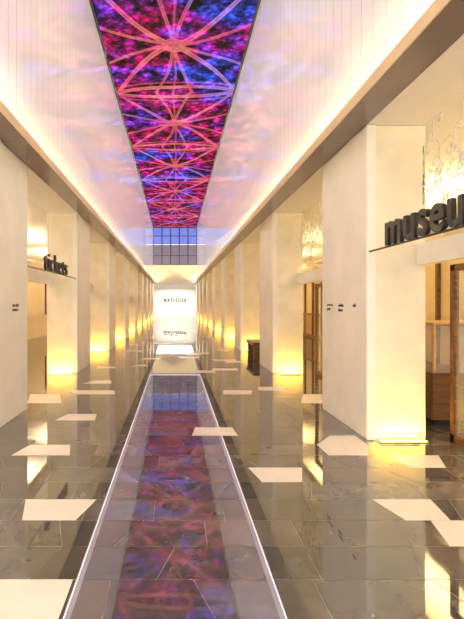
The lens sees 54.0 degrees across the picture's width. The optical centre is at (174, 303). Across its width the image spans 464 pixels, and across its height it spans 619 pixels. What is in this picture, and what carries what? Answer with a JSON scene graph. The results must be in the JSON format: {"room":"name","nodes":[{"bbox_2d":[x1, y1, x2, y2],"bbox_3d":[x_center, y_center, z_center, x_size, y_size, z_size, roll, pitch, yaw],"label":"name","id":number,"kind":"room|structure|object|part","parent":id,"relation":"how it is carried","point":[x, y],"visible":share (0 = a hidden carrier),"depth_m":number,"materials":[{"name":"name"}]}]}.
{"room":"museum","nodes":[
{"label":"museum","id":0,"kind":"room"},
{"bbox_2d":[28,257,46,338],"bbox_3d":[-6.300,-0.340,25.200,0.200,3.880,58.400,0,0,0],"label":"wall","id":1,"kind":"structure","parent":0,"point":[37,319],"depth_m":20.14,"materials":[{"name":"paint"}]},
{"bbox_2d":[45,284,46,314],"bbox_3d":[-6.165,-0.300,22.300,0.050,1.600,1.800,0,0,0],"label":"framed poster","id":2,"kind":"object","parent":1,"relation":"attached to","point":[45,284],"visible":0.21,"depth_m":21.40,"materials":[{"name":"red paper"}]},
{"bbox_2d":[0,0,152,277],"bbox_3d":[-2.215,-4.755,19.950,0.200,5.490,47.900,0,0,0],"label":"ceiling","id":3,"kind":"structure","parent":0,"point":[55,79],"depth_m":9.57,"materials":[{"name":"white paint"}]},
{"bbox_2d":[0,100,156,283],"bbox_3d":[-1.952,-2.036,19.950,0.327,0.112,47.900,0,0,0],"label":"trim","id":4,"kind":"structure","parent":3,"relation":"attached to","point":[13,134],"depth_m":6.88,"materials":[{"name":"beige paint"}]},
{"bbox_2d":[89,0,260,227],"bbox_3d":[0.000,-7.450,21.800,4.200,0.100,43.800,0,0,0],"label":"video screen","id":5,"kind":"object","parent":3,"relation":"attached to","point":[175,66],"depth_m":15.13,"materials":[{"name":"multicoloured glass"}]},
{"bbox_2d":[154,288,195,316],"bbox_3d":[0.000,-0.240,54.100,12.400,3.680,0.200,0,0,0],"label":"wall","id":6,"kind":"structure","parent":0,"point":[161,308],"depth_m":54.00,"materials":[{"name":"white paint"}]},
{"bbox_2d":[164,297,185,301],"bbox_3d":[0.000,-0.560,53.960,2.700,0.620,0.050,0,0,0],"label":"sign","id":7,"kind":"object","parent":6,"relation":"attached to","point":[171,297],"visible":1,"depth_m":53.93,"materials":[{"name":"grey"}]},
{"bbox_2d":[153,265,196,283],"bbox_3d":[0.000,-4.740,44.000,4.230,5.520,0.200,0,0,0],"label":"wall","id":8,"kind":"structure","parent":0,"point":[162,274],"depth_m":43.90,"materials":[{"name":"white paint"}]},
{"bbox_2d":[153,228,196,264],"bbox_3d":[0.000,-5.635,43.950,4.330,3.670,0.100,0,0,0],"label":"window","id":9,"kind":"structure","parent":8,"relation":"in","point":[171,246],"depth_m":43.95,"materials":[{"name":"blue glass"}]},
{"bbox_2d":[0,317,463,618],"bbox_3d":[0.000,1.600,25.293,12.400,0.200,58.615,0,0,0],"label":"floor","id":10,"kind":"structure","parent":0,"point":[174,540],"depth_m":3.49,"materials":[{"name":"grey tile"}]},
{"bbox_2d":[0,141,27,426],"bbox_3d":[-2.447,-0.238,5.710,0.665,3.476,1.500,0,0,0],"label":"stone pier","id":11,"kind":"object","parent":10,"relation":"on","point":[13,172],"visible":1,"depth_m":5.86,"materials":[{"name":"beige stone"}]},
{"bbox_2d":[12,303,355,310],"bbox_3d":[0.000,0.043,5.700,4.255,0.105,0.989,0,0,-2],"label":"wayfinding text","id":12,"kind":"object","parent":11,"relation":"attached to","point":[16,305],"visible":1,"depth_m":5.92,"materials":[{"name":"grey"}]},
{"bbox_2d":[47,213,89,372],"bbox_3d":[-2.447,-0.238,10.490,0.665,3.476,1.500,0,0,0],"label":"stone pier","id":13,"kind":"object","parent":10,"relation":"on","point":[68,234],"visible":1,"depth_m":9.77,"materials":[{"name":"beige stone"}]},
{"bbox_2d":[28,254,75,278],"bbox_3d":[-2.145,-0.708,8.100,0.040,0.325,3.272,0,0,0],"label":"sign","id":14,"kind":"object","parent":13,"relation":"attached to","point":[57,266],"visible":1,"depth_m":8.02,"materials":[{"name":"grey metal"}]},
{"bbox_3d":[-2.145,-0.552,8.100,0.020,0.015,3.272,0,0,0],"label":"rail","id":15,"kind":"part","parent":14,"relation":"part of","materials":[{"name":"grey"}]},
{"bbox_2d":[90,243,115,349],"bbox_3d":[-2.447,-0.238,15.270,0.665,3.476,1.500,0,0,0],"label":"stone pier","id":16,"kind":"object","parent":10,"relation":"on","point":[102,255],"visible":0.93,"depth_m":14.55,"materials":[{"name":"beige stone"}]},
{"bbox_2d":[116,258,128,338],"bbox_3d":[-2.447,-0.238,20.050,0.665,3.476,1.500,0,0,0],"label":"stone pier","id":17,"kind":"object","parent":10,"relation":"on","point":[122,264],"visible":0.7,"depth_m":19.33,"materials":[{"name":"beige stone"}]},
{"bbox_2d":[129,267,137,331],"bbox_3d":[-2.447,-0.238,24.830,0.665,3.476,1.500,0,0,0],"label":"stone pier","id":18,"kind":"object","parent":10,"relation":"on","point":[133,271],"visible":0.61,"depth_m":24.11,"materials":[{"name":"beige stone"}]},
{"bbox_2d":[138,273,143,326],"bbox_3d":[-2.447,-0.238,29.610,0.665,3.476,1.500,0,0,0],"label":"stone pier","id":19,"kind":"object","parent":10,"relation":"on","point":[140,275],"visible":0.61,"depth_m":28.89,"materials":[{"name":"beige stone"}]},
{"bbox_2d":[144,278,147,323],"bbox_3d":[-2.447,-0.238,34.390,0.665,3.476,1.500,0,0,0],"label":"stone pier","id":20,"kind":"object","parent":10,"relation":"on","point":[145,279],"visible":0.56,"depth_m":33.64,"materials":[{"name":"beige stone"}]},
{"bbox_2d":[148,281,150,321],"bbox_3d":[-2.447,-0.238,39.170,0.665,3.476,1.500,0,0,0],"label":"stone pier","id":21,"kind":"object","parent":10,"relation":"on","point":[149,282],"visible":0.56,"depth_m":38.45,"materials":[{"name":"beige stone"}]},
{"bbox_2d":[151,283,153,319],"bbox_3d":[-2.447,-0.238,43.950,0.665,3.476,1.500,0,0,0],"label":"stone pier","id":22,"kind":"object","parent":10,"relation":"on","point":[152,284],"visible":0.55,"depth_m":43.23,"materials":[{"name":"beige stone"}]},
{"bbox_2d":[63,375,286,618],"bbox_3d":[0.000,1.500,2.775,1.070,0.001,13.550,0,0,0],"label":"light strip","id":23,"kind":"object","parent":10,"relation":"on","point":[273,589],"visible":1,"depth_m":2.94,"materials":[{"name":"white"}]},
{"bbox_2d":[196,283,198,319],"bbox_3d":[2.447,-0.238,43.950,0.665,3.476,1.500,0,0,0],"label":"stone pier","id":24,"kind":"object","parent":10,"relation":"on","point":[197,284],"visible":0.53,"depth_m":43.23,"materials":[{"name":"beige stone"}]},
{"bbox_2d":[199,281,201,321],"bbox_3d":[2.447,-0.238,39.170,0.665,3.476,1.500,0,0,0],"label":"stone pier","id":25,"kind":"object","parent":10,"relation":"on","point":[200,282],"visible":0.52,"depth_m":38.45,"materials":[{"name":"beige stone"}]},
{"bbox_2d":[202,278,205,323],"bbox_3d":[2.447,-0.238,34.390,0.665,3.476,1.500,0,0,0],"label":"stone pier","id":26,"kind":"object","parent":10,"relation":"on","point":[203,279],"visible":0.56,"depth_m":33.64,"materials":[{"name":"beige stone"}]},
{"bbox_2d":[206,273,211,326],"bbox_3d":[2.447,-0.238,29.610,0.665,3.476,1.500,0,0,0],"label":"stone pier","id":27,"kind":"object","parent":10,"relation":"on","point":[209,275],"visible":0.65,"depth_m":28.89,"materials":[{"name":"beige stone"}]},
{"bbox_2d":[212,267,220,331],"bbox_3d":[2.447,-0.238,24.830,0.665,3.476,1.500,0,0,0],"label":"stone pier","id":28,"kind":"object","parent":10,"relation":"on","point":[216,271],"visible":0.65,"depth_m":24.11,"materials":[{"name":"beige stone"}]},
{"bbox_2d":[221,258,233,338],"bbox_3d":[2.447,-0.238,20.050,0.665,3.476,1.500,0,0,0],"label":"stone pier","id":29,"kind":"object","parent":10,"relation":"on","point":[227,264],"visible":0.71,"depth_m":19.33,"materials":[{"name":"beige stone"}]},
{"bbox_2d":[0,320,463,618],"bbox_3d":[0.100,1.499,21.858,5.020,0.001,40.915,0,0,0],"label":"tiles","id":30,"kind":"object","parent":10,"relation":"on","point":[19,598],"depth_m":3.40,"materials":[{"name":"beige tile"}]},
{"bbox_2d":[234,243,259,349],"bbox_3d":[2.447,-0.238,15.270,0.665,3.476,1.500,0,0,0],"label":"stone pier","id":31,"kind":"object","parent":10,"relation":"on","point":[246,255],"visible":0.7,"depth_m":14.55,"materials":[{"name":"beige stone"}]},
{"bbox_2d":[246,339,259,358],"bbox_3d":[2.330,1.275,12.800,0.420,0.450,1.200,0,0,0],"label":"wooden bench","id":32,"kind":"object","parent":10,"relation":"on","point":[253,344],"visible":0.64,"depth_m":12.33,"materials":[{"name":"brown wood"}]},
{"bbox_2d":[260,213,302,372],"bbox_3d":[2.447,-0.238,10.490,0.665,3.476,1.500,0,0,0],"label":"stone pier","id":33,"kind":"object","parent":10,"relation":"on","point":[281,256],"visible":1,"depth_m":9.77,"materials":[{"name":"beige stone"}]},
{"bbox_2d":[315,283,321,376],"bbox_3d":[3.030,0.535,8.100,0.120,1.930,3.280,0,0,0],"label":"door","id":34,"kind":"structure","parent":10,"relation":"on","point":[317,371],"depth_m":9.67,"materials":[{"name":"brown wood"}]},
{"bbox_2d":[322,125,424,439],"bbox_3d":[2.447,-0.238,5.710,0.665,3.476,1.500,0,0,0],"label":"stone pier","id":35,"kind":"object","parent":10,"relation":"on","point":[373,351],"visible":1,"depth_m":4.99,"materials":[{"name":"beige stone"}]},
{"bbox_2d":[369,194,463,251],"bbox_3d":[2.145,-0.695,3.320,0.040,0.250,3.272,0,0,0],"label":"sign","id":36,"kind":"object","parent":35,"relation":"attached to","point":[407,228],"visible":1,"depth_m":3.82,"materials":[{"name":"grey metal"}]},
{"bbox_3d":[2.145,-0.578,3.320,0.020,0.015,3.272,0,0,0],"label":"rail","id":37,"kind":"part","parent":36,"relation":"part of","materials":[{"name":"grey"}]},
{"bbox_2d":[377,440,429,442],"bbox_3d":[2.478,1.492,4.890,0.540,0.016,0.080,0,0,0],"label":"uplight","id":38,"kind":"object","parent":10,"relation":"on","point":[379,441],"visible":1,"depth_m":4.86,"materials":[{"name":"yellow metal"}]},
{"bbox_2d":[425,320,463,424],"bbox_3d":[4.275,0.865,5.900,2.310,1.270,0.860,0,0,0],"label":"display case","id":39,"kind":"object","parent":10,"relation":"on","point":[437,376],"visible":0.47,"depth_m":5.50,"materials":[{"name":"brown wood"}]},
{"bbox_2d":[450,263,463,446],"bbox_3d":[3.030,0.535,3.320,0.120,1.930,3.280,0,0,0],"label":"door","id":40,"kind":"structure","parent":10,"relation":"on","point":[455,437],"depth_m":4.89,"materials":[{"name":"brown wood"}]},
{"bbox_2d":[3,34,463,287],"bbox_3d":[0.000,-2.080,25.200,12.400,0.200,58.400,0,0,0],"label":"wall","id":41,"kind":"structure","parent":0,"point":[439,88],"depth_m":6.21,"materials":[{"name":"white paint"}]},
{"bbox_2d":[28,268,51,283],"bbox_3d":[-2.720,-1.203,8.100,0.120,1.546,3.274,0,0,0],"label":"transom","id":42,"kind":"object","parent":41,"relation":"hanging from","point":[34,275],"visible":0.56,"depth_m":8.84,"materials":[{"name":"beige stone"}]},
{"bbox_2d":[257,250,259,290],"bbox_3d":[2.720,-1.203,12.880,0.120,1.546,3.274,0,0,0],"label":"transom","id":43,"kind":"object","parent":41,"relation":"hanging from","point":[258,284],"visible":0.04,"depth_m":14.48,"materials":[{"name":"beige stone"}]},
{"bbox_2d":[298,201,321,283],"bbox_3d":[2.720,-1.203,8.100,0.120,1.546,3.274,0,0,0],"label":"transom","id":44,"kind":"object","parent":41,"relation":"hanging from","point":[315,275],"visible":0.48,"depth_m":8.90,"materials":[{"name":"beige stone"}]},
{"bbox_2d":[416,100,463,264],"bbox_3d":[2.720,-1.203,3.320,0.120,1.546,3.274,0,0,0],"label":"transom","id":45,"kind":"object","parent":41,"relation":"hanging from","point":[449,248],"visible":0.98,"depth_m":4.54,"materials":[{"name":"beige stone"}]},
{"bbox_2d":[197,0,433,277],"bbox_3d":[2.215,-4.755,19.950,0.200,5.490,47.900,0,0,0],"label":"ceiling","id":46,"kind":"structure","parent":0,"point":[304,60],"depth_m":8.46,"materials":[{"name":"white paint"}]},
{"bbox_2d":[193,0,463,283],"bbox_3d":[1.952,-2.036,19.950,0.327,0.112,47.900,0,0,0],"label":"trim","id":47,"kind":"structure","parent":46,"relation":"attached to","point":[441,24],"depth_m":4.29,"materials":[{"name":"beige paint"}]},
{"bbox_2d":[303,221,463,319],"bbox_3d":[6.300,-0.340,25.200,0.200,3.880,58.400,0,0,0],"label":"wall","id":48,"kind":"structure","parent":0,"point":[445,266],"depth_m":10.75,"materials":[{"name":"paint"}]},
{"bbox_2d":[303,283,313,337],"bbox_3d":[6.145,0.000,22.435,0.100,3.000,4.770,0,0,0],"label":"panelling","id":49,"kind":"object","parent":48,"relation":"attached to","point":[308,318],"visible":0.28,"depth_m":20.78,"materials":[{"name":"brown wood"}]},
{"bbox_2d":[312,281,321,339],"bbox_3d":[6.145,0.000,17.655,0.100,3.000,4.770,0,0,0],"label":"panelling","id":50,"kind":"object","parent":48,"relation":"attached to","point":[320,314],"visible":0.15,"depth_m":18.91,"materials":[{"name":"brown wood"}]},
{"bbox_2d":[425,263,440,363],"bbox_3d":[6.145,0.000,12.875,0.100,3.000,4.770,0,0,0],"label":"panelling","id":51,"kind":"object","parent":48,"relation":"attached to","point":[428,327],"visible":0.09,"depth_m":10.52,"materials":[{"name":"brown wood"}]},
{"bbox_2d":[437,325,463,363],"bbox_3d":[6.145,0.000,8.095,0.100,3.000,4.770,0,0,0],"label":"panelling","id":52,"kind":"object","parent":48,"relation":"attached to","point":[444,329],"visible":0.38,"depth_m":10.18,"materials":[{"name":"brown wood"}]}
]}

